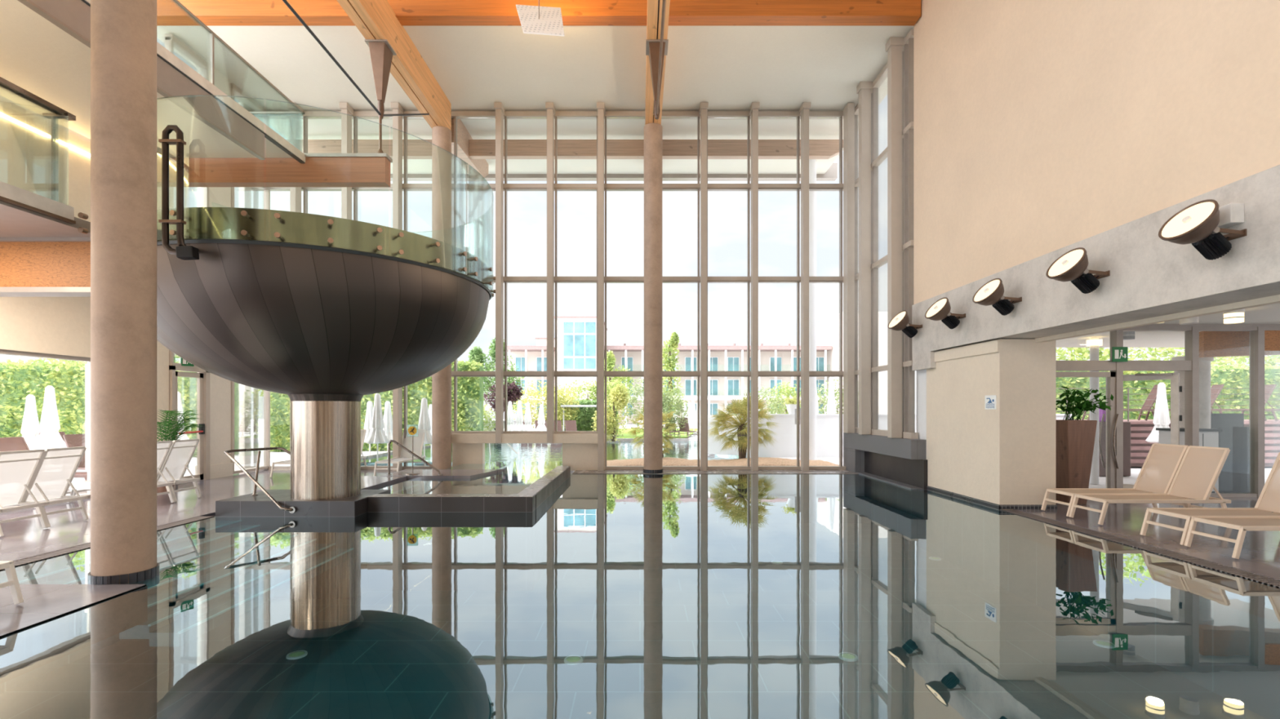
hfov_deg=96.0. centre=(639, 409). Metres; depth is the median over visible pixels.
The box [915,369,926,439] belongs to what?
window
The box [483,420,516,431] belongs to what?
sun lounger
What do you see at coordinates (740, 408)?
fan palm
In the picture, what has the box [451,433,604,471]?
wall
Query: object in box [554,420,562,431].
sun lounger
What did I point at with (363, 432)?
sun lounger
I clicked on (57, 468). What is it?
sun lounger
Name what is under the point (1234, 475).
screen
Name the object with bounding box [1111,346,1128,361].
exit sign
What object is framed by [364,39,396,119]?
strut
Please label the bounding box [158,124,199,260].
handrail
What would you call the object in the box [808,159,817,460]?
column
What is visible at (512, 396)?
leafy tree
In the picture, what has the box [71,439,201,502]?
sun lounger
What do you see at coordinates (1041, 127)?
wall
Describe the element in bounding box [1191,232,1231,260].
housing
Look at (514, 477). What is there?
water
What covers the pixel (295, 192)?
window
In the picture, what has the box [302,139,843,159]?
beam
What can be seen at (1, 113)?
light
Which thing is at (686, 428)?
sun lounger
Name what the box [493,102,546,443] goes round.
window
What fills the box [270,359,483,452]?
hedge
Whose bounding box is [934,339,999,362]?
trim
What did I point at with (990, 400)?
sign
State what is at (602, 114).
window
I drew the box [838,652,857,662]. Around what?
lamp
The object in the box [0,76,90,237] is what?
walkway
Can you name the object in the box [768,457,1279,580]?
floor
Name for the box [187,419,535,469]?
floor
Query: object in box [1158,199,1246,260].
floodlight
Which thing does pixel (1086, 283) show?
housing
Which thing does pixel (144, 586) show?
floor
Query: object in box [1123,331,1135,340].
ceiling lamp
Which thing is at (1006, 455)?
wall
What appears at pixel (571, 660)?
lamp
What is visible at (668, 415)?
shrub
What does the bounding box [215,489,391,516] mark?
plinth
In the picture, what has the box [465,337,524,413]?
leafy tree
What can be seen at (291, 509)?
handrail
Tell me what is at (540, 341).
box
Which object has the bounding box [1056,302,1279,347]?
ceiling
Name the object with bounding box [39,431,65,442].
sun lounger
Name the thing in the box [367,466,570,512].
ledge
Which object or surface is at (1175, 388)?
door
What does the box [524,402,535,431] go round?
folded umbrella
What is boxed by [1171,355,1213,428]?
round column
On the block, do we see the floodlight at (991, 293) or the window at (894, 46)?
the window at (894, 46)
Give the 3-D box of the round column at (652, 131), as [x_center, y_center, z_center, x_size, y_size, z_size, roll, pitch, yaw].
[0.310,-2.586,13.600,0.476,8.148,0.476,0,0,0]
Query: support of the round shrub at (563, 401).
on the lawn
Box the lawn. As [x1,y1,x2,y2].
[617,428,697,438]
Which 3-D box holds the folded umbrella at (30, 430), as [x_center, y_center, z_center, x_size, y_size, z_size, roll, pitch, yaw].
[-13.751,0.584,13.000,0.581,1.832,0.581,0,0,45]
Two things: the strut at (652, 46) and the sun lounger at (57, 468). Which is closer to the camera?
the sun lounger at (57, 468)
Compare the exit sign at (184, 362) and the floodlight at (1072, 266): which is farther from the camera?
the exit sign at (184, 362)
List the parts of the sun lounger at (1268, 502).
leg, rail, leg, rail, seat, rail, frame, backrest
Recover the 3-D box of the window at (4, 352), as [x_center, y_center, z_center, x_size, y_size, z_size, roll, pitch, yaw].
[-9.325,0.315,3.450,0.150,2.370,12.900,0,0,0]
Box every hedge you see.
[0,358,239,457]
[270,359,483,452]
[557,399,617,436]
[1056,363,1279,419]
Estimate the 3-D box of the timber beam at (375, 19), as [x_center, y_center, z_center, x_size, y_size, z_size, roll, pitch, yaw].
[-4.755,-7.030,10.200,0.360,0.740,14.400,0,0,0]
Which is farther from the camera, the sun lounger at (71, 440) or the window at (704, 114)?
the window at (704, 114)
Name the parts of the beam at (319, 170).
hanger rod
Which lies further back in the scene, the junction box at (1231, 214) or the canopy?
the canopy
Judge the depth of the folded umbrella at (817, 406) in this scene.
20.32 m
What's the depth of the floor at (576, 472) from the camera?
13.66 m
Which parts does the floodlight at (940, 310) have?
arm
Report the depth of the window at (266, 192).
14.24 m
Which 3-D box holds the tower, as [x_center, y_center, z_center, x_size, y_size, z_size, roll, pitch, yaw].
[-6.219,-3.938,62.520,4.833,10.877,9.360,0,0,0]
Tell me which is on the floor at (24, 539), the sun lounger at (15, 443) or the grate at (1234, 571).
the sun lounger at (15, 443)
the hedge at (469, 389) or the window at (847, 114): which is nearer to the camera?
the window at (847, 114)
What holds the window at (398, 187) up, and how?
in the wall at (580, 451)
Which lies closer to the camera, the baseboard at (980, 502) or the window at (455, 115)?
the baseboard at (980, 502)
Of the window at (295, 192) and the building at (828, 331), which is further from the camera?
the building at (828, 331)
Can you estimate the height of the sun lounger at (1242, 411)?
0.986 m
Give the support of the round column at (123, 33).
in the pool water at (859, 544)
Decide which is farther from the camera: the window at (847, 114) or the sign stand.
the window at (847, 114)
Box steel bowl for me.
[156,94,495,500]
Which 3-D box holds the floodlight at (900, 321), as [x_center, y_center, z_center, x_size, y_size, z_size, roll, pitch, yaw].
[4.982,-1.607,10.829,0.573,0.511,0.431,0,0,0]
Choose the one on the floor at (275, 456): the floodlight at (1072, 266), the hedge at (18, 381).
the hedge at (18, 381)
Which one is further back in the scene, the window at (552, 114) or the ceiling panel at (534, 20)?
the window at (552, 114)
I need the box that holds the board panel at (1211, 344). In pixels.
[1199,331,1279,357]
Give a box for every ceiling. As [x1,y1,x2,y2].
[206,22,916,173]
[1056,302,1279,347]
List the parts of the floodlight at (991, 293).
arm, wall plate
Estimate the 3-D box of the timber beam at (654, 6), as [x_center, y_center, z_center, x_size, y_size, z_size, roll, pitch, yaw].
[0.310,-7.030,10.200,0.360,0.740,14.400,0,0,0]
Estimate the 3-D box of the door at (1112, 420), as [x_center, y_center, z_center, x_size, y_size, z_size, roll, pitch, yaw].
[7.160,0.420,9.820,1.880,2.120,0.188,0,0,0]
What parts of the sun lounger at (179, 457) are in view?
rail, leg, backrest, frame, rail, rail, leg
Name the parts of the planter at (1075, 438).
pot, stem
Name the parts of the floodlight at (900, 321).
arm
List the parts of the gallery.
glass panel, post, handrail, glass panel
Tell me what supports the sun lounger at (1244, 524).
on the floor at (1260, 554)
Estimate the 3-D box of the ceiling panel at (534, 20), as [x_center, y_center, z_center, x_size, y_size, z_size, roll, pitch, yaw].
[-1.508,-6.161,8.600,0.865,1.699,0.800,0,0,0]
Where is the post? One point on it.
(795, 409)
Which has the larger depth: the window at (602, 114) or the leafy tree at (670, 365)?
the leafy tree at (670, 365)
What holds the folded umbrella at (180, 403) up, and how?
on the floor at (275, 456)
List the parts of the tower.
pane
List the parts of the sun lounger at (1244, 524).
leg, rail, rail, leg, seat, rail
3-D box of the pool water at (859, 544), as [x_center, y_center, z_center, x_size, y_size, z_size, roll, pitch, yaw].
[-0.290,1.500,5.190,11.320,0.001,16.380,0,0,0]
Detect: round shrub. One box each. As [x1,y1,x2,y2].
[483,404,495,431]
[511,380,579,430]
[562,378,630,403]
[591,382,629,443]
[621,377,689,436]
[734,385,785,417]
[766,381,800,413]
[817,378,858,413]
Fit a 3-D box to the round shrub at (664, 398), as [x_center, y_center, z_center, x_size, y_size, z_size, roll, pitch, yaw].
[0.850,-0.158,30.014,3.719,3.322,1.824,0,0,-3]
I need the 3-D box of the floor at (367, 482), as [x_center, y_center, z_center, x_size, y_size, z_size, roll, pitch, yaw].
[-5.325,1.542,10.150,1.650,0.515,1.900,0,0,0]
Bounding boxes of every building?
[506,346,831,423]
[817,311,887,413]
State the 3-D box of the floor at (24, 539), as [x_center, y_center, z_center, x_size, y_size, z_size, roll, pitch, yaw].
[-32.100,1.669,2.300,55.800,0.362,24.600,0,0,0]
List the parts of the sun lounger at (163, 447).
leg, rail, seat, rail, backrest, rail, frame, leg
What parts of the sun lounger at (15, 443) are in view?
backrest, frame, rail, seat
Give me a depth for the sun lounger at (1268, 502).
6.64 m
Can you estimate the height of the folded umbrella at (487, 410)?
1.742 m
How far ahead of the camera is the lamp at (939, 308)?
9.34 m
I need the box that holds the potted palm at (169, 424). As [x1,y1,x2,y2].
[156,408,202,493]
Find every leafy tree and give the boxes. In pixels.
[38,353,263,396]
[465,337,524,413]
[483,381,523,413]
[604,351,634,404]
[662,331,684,432]
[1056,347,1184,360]
[1210,355,1279,368]
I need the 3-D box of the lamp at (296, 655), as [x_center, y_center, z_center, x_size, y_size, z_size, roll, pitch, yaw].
[-3.689,2.640,6.195,0.200,0.020,0.200,0,0,0]
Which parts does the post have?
post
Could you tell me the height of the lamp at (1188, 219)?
0.060 m
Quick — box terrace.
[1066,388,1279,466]
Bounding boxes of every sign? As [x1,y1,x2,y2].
[180,357,194,366]
[985,395,996,409]
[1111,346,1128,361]
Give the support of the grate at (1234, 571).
on the trim
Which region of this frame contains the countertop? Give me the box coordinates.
[1155,427,1222,493]
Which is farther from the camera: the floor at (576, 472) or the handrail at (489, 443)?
the handrail at (489, 443)
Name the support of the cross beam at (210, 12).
on the timber beam at (375, 19)
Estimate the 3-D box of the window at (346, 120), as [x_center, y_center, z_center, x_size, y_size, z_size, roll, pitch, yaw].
[-6.577,-2.949,14.110,1.335,8.898,0.500,0,0,0]
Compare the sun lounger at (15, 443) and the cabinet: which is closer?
the sun lounger at (15, 443)
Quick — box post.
[795,408,800,460]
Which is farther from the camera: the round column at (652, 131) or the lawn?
the lawn
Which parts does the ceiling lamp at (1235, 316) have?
lamp shade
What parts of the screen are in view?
pane, pane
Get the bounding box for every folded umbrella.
[20,395,40,449]
[30,386,66,449]
[177,391,189,466]
[364,393,389,466]
[364,400,373,455]
[382,400,392,452]
[414,398,431,465]
[428,404,431,449]
[483,404,494,431]
[503,400,516,431]
[515,400,526,431]
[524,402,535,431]
[535,404,546,431]
[682,402,690,435]
[687,401,694,436]
[691,401,697,435]
[695,406,700,435]
[816,388,818,413]
[826,377,835,413]
[1145,382,1170,443]
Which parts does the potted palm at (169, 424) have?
stem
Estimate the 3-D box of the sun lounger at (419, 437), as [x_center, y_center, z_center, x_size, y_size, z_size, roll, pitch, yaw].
[-5.600,0.988,13.520,0.534,0.986,1.700,0,0,0]
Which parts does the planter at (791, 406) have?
pot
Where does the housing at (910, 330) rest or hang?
in the floodlight at (900, 321)
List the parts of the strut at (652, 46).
plate, post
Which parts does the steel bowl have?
glass panel, glass panel, glass panel, glass panel, glass panel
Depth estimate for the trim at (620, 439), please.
28.30 m
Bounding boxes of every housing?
[902,323,917,337]
[941,312,959,328]
[991,299,1014,315]
[1071,273,1099,293]
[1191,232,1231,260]
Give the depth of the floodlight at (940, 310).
9.36 m
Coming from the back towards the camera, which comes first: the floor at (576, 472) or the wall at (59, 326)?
the floor at (576, 472)
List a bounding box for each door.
[168,365,209,481]
[1056,371,1119,488]
[1106,373,1182,492]
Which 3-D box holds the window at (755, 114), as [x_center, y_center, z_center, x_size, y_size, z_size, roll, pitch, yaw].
[3.357,-2.949,14.110,1.325,8.898,0.500,0,0,0]
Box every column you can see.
[87,0,159,585]
[431,125,451,469]
[643,122,662,473]
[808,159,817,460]
[1086,337,1102,484]
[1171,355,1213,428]
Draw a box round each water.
[0,474,1279,694]
[360,443,562,462]
[379,462,564,493]
[606,440,751,460]
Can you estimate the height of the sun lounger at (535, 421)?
0.986 m
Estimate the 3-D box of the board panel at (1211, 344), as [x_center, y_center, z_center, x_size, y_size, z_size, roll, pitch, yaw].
[11.540,-1.190,10.400,2.920,0.500,0.200,0,0,0]
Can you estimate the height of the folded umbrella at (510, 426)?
1.848 m
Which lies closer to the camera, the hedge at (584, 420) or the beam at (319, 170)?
the beam at (319, 170)
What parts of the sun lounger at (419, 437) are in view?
leg, rail, rail, seat, rail, backrest, frame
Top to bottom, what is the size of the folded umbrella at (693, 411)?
1.944 m
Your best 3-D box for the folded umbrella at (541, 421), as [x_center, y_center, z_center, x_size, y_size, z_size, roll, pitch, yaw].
[-4.226,0.640,24.700,0.581,1.720,0.581,0,0,15]
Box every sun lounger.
[0,436,87,480]
[0,448,48,537]
[0,560,23,604]
[22,446,88,528]
[34,440,174,508]
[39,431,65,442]
[62,434,84,470]
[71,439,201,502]
[270,459,290,477]
[360,429,366,466]
[373,429,426,475]
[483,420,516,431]
[534,420,546,428]
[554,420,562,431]
[564,420,577,431]
[665,417,679,438]
[677,417,697,438]
[1040,443,1188,516]
[1068,445,1231,525]
[1081,384,1157,420]
[1137,384,1224,420]
[1139,452,1279,546]
[1184,516,1279,559]
[1224,384,1278,421]
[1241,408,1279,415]
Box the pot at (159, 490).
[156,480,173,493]
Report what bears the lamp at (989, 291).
attached to the floodlight at (991, 293)
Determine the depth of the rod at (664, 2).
8.77 m
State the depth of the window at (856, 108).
14.16 m
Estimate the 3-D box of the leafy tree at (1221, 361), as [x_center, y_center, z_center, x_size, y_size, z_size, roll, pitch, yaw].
[28.973,-1.312,26.968,6.105,5.631,3.176,0,0,0]
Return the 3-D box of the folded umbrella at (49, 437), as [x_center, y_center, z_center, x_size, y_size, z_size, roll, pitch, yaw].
[-12.908,0.491,12.600,0.581,2.018,0.581,0,0,-9]
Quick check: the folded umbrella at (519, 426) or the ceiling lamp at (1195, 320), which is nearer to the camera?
the ceiling lamp at (1195, 320)
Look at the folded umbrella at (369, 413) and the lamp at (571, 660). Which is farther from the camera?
the folded umbrella at (369, 413)
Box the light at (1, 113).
[0,111,90,156]
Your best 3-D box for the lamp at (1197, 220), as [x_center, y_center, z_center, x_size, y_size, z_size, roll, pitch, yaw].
[4.839,-1.671,5.090,0.248,0.309,0.391,0,0,0]
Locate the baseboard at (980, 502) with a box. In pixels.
[927,485,1057,510]
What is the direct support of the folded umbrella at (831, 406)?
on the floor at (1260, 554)
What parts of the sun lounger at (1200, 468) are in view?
leg, rail, leg, rail, seat, rail, backrest, frame, rail, leg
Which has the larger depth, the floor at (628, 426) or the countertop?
the floor at (628, 426)
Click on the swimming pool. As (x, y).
(642, 659)
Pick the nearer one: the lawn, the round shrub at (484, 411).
the round shrub at (484, 411)
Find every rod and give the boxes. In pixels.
[282,0,429,115]
[653,0,666,115]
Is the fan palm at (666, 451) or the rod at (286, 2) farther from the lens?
the fan palm at (666, 451)
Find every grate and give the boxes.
[0,515,213,570]
[0,585,146,637]
[1000,509,1279,588]
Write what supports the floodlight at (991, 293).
attached to the concrete beam at (1151, 276)
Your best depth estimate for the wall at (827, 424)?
18.60 m
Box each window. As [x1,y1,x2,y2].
[0,349,90,508]
[168,186,208,368]
[231,186,270,474]
[239,118,302,470]
[289,102,352,469]
[338,102,392,470]
[390,102,452,471]
[451,111,495,434]
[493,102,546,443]
[545,102,597,443]
[596,102,645,471]
[661,111,700,470]
[698,102,751,471]
[749,102,800,471]
[799,102,854,471]
[854,91,872,433]
[856,48,903,436]
[885,28,918,439]
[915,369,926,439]
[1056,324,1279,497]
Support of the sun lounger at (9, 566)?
on the floor at (24, 539)
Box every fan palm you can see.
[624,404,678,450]
[662,440,669,457]
[707,392,778,458]
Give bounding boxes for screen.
[1210,413,1249,493]
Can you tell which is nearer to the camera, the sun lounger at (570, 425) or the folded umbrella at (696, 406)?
the sun lounger at (570, 425)
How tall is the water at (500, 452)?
0.001 m
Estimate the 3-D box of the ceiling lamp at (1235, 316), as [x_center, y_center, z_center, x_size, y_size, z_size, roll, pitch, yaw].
[8.660,-1.357,8.400,0.224,0.185,0.224,0,0,0]
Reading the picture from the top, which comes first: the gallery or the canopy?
the gallery
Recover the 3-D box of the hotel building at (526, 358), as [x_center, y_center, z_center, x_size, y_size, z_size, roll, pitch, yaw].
[2.800,-2.550,64.800,34.133,8.100,10.400,0,0,0]
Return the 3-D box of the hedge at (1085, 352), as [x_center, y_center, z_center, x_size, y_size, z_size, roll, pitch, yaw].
[17.568,-1.406,24.053,11.868,5.819,3.359,0,0,0]
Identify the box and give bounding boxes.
[535,337,555,347]
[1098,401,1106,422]
[1217,203,1244,228]
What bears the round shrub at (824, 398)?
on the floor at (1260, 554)
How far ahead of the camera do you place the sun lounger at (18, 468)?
7.01 m
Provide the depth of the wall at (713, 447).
19.17 m
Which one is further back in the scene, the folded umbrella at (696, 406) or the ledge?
the folded umbrella at (696, 406)
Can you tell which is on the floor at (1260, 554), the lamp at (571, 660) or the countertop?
the countertop
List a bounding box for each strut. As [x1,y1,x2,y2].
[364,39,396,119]
[645,39,668,119]
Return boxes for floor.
[0,469,401,637]
[0,586,145,638]
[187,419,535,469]
[256,475,406,492]
[572,470,858,474]
[620,423,700,440]
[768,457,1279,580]
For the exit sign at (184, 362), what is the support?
attached to the window at (205, 190)
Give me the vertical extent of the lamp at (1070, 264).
0.309 m
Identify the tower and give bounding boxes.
[554,315,607,400]
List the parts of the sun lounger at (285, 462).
leg, rail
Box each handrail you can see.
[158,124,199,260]
[223,447,295,513]
[386,440,442,475]
[488,443,517,455]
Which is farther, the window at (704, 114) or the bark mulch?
the bark mulch
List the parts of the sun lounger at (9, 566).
rail, rail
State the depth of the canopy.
28.30 m
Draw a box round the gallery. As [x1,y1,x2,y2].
[0,0,305,163]
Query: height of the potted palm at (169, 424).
1.501 m
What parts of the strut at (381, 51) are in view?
post, plate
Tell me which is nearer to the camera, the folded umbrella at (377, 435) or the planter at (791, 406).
the folded umbrella at (377, 435)
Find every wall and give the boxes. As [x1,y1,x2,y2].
[0,106,231,493]
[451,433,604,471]
[707,417,742,455]
[737,413,1071,457]
[913,0,1279,304]
[926,339,1056,510]
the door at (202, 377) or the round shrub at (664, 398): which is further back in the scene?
the round shrub at (664, 398)
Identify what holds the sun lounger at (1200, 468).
on the floor at (1260, 554)
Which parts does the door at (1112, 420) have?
handle, handle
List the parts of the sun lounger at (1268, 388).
rail, backrest, frame, leg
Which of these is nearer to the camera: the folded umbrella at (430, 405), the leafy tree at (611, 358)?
the folded umbrella at (430, 405)
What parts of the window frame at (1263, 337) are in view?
panel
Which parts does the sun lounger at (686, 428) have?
backrest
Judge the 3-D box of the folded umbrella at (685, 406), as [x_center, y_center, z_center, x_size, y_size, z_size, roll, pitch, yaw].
[2.450,0.557,31.500,0.581,1.885,0.581,0,0,36]
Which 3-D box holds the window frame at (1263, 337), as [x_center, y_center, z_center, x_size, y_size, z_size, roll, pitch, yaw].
[9.600,0.019,9.820,6.800,2.938,0.140,0,0,0]
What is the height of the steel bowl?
4.655 m
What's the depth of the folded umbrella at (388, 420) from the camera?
17.41 m
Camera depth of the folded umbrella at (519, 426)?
24.20 m
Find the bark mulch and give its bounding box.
[606,457,839,466]
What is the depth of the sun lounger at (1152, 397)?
15.67 m
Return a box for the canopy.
[560,404,608,431]
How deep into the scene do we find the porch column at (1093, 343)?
11.53 m
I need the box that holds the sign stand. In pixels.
[405,424,420,475]
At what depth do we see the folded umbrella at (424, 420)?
15.72 m
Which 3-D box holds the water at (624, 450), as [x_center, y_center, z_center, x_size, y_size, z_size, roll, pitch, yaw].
[1.250,1.560,22.100,5.900,0.001,13.000,0,0,0]
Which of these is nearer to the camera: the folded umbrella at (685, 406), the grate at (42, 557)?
the grate at (42, 557)
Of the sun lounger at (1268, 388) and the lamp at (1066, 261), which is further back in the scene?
the sun lounger at (1268, 388)
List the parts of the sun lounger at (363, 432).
backrest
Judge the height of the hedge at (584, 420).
2.188 m
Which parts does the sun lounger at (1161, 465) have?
leg, rail, leg, rail, seat, rail, leg, backrest, frame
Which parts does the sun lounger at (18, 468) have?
leg, backrest, frame, rail, rail, leg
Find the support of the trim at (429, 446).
attached to the wall at (580, 451)
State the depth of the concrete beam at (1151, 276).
6.22 m
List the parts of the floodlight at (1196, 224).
arm, wall plate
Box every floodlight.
[887,310,922,337]
[924,297,965,328]
[972,278,1022,315]
[1045,247,1110,293]
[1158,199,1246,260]
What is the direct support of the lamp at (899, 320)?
attached to the floodlight at (900, 321)
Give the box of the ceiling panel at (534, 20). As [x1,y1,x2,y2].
[515,0,564,36]
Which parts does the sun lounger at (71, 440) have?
frame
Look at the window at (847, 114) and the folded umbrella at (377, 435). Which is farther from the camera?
the folded umbrella at (377, 435)
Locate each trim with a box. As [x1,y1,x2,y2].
[195,462,233,479]
[360,444,431,466]
[390,163,837,181]
[608,438,688,441]
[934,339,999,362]
[1035,294,1279,342]
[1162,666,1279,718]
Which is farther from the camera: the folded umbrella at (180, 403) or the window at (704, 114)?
the folded umbrella at (180, 403)
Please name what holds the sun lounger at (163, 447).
on the floor at (24, 539)
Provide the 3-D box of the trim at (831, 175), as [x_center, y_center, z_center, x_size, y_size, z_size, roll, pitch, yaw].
[-1.700,-7.515,18.225,15.800,0.470,0.250,0,0,0]
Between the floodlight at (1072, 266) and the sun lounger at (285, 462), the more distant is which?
the sun lounger at (285, 462)
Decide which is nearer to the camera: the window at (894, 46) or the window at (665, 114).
the window at (894, 46)
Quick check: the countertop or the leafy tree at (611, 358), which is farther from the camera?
the leafy tree at (611, 358)
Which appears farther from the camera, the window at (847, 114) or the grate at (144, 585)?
the window at (847, 114)
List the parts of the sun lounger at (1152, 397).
rail, frame, backrest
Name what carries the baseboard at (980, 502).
attached to the wall at (1006, 455)
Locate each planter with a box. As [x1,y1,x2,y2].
[780,395,800,413]
[1056,386,1113,504]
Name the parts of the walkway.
glass panel, handrail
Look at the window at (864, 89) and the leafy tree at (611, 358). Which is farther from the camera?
the leafy tree at (611, 358)
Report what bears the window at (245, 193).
on the floor at (24, 539)
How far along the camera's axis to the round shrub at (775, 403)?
28.82 m
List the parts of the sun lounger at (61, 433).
backrest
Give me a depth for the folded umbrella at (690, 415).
32.30 m
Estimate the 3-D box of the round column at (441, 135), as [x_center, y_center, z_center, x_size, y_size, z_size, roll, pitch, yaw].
[-4.730,-2.580,13.750,0.476,8.160,0.476,0,0,0]
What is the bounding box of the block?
[843,432,927,489]
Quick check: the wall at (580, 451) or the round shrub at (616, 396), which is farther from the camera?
the round shrub at (616, 396)
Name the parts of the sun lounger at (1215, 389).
leg, leg, rail, backrest, frame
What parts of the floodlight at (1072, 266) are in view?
arm, wall plate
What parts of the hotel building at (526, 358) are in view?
balcony post, pane, pane, balcony post, pane, pane, balcony post, balcony post, pane, pane, pane, balcony post, pane, pane, balcony post, balcony post, pane, pane, pane, balcony post, pane, pane, balcony post, balcony post, pane, pane, balcony post, balcony post, pane, pane, pane, pane, balcony post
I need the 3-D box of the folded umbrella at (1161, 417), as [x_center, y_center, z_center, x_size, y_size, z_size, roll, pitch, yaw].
[13.131,0.412,14.500,0.581,2.177,0.581,0,0,-16]
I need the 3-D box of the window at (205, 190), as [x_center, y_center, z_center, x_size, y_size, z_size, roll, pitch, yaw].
[-9.230,-4.110,11.775,0.140,6.500,0.990,0,0,0]
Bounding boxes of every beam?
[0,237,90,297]
[177,0,920,25]
[187,117,392,186]
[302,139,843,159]
[337,0,488,177]
[644,0,670,124]
[911,164,1279,370]
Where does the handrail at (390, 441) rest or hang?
on the platform
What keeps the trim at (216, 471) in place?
attached to the wall at (59, 326)
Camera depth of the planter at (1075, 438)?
8.98 m
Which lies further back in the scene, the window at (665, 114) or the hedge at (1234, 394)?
the hedge at (1234, 394)
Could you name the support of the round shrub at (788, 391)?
on the floor at (628, 426)
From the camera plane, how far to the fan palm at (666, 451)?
15.78 m
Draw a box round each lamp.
[285,650,307,659]
[564,655,582,665]
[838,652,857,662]
[888,311,905,327]
[926,298,946,317]
[973,280,999,301]
[1048,249,1083,276]
[1062,259,1068,265]
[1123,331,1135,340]
[1161,201,1214,237]
[1178,316,1199,324]
[1182,215,1191,222]
[1222,308,1244,324]
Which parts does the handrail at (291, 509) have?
post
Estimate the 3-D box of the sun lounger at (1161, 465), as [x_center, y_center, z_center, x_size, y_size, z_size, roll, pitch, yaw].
[6.720,0.988,8.170,1.700,0.986,0.534,0,0,0]
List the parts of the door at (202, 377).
handle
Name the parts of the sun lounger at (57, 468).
leg, seat, backrest, frame, rail, rail, leg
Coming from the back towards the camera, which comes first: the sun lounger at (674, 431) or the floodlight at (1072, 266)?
the sun lounger at (674, 431)
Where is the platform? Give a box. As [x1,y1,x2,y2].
[382,469,502,480]
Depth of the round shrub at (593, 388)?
31.78 m
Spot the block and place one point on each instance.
(901, 462)
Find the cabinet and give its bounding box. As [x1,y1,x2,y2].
[1098,422,1130,476]
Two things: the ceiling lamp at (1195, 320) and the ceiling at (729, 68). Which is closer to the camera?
the ceiling lamp at (1195, 320)

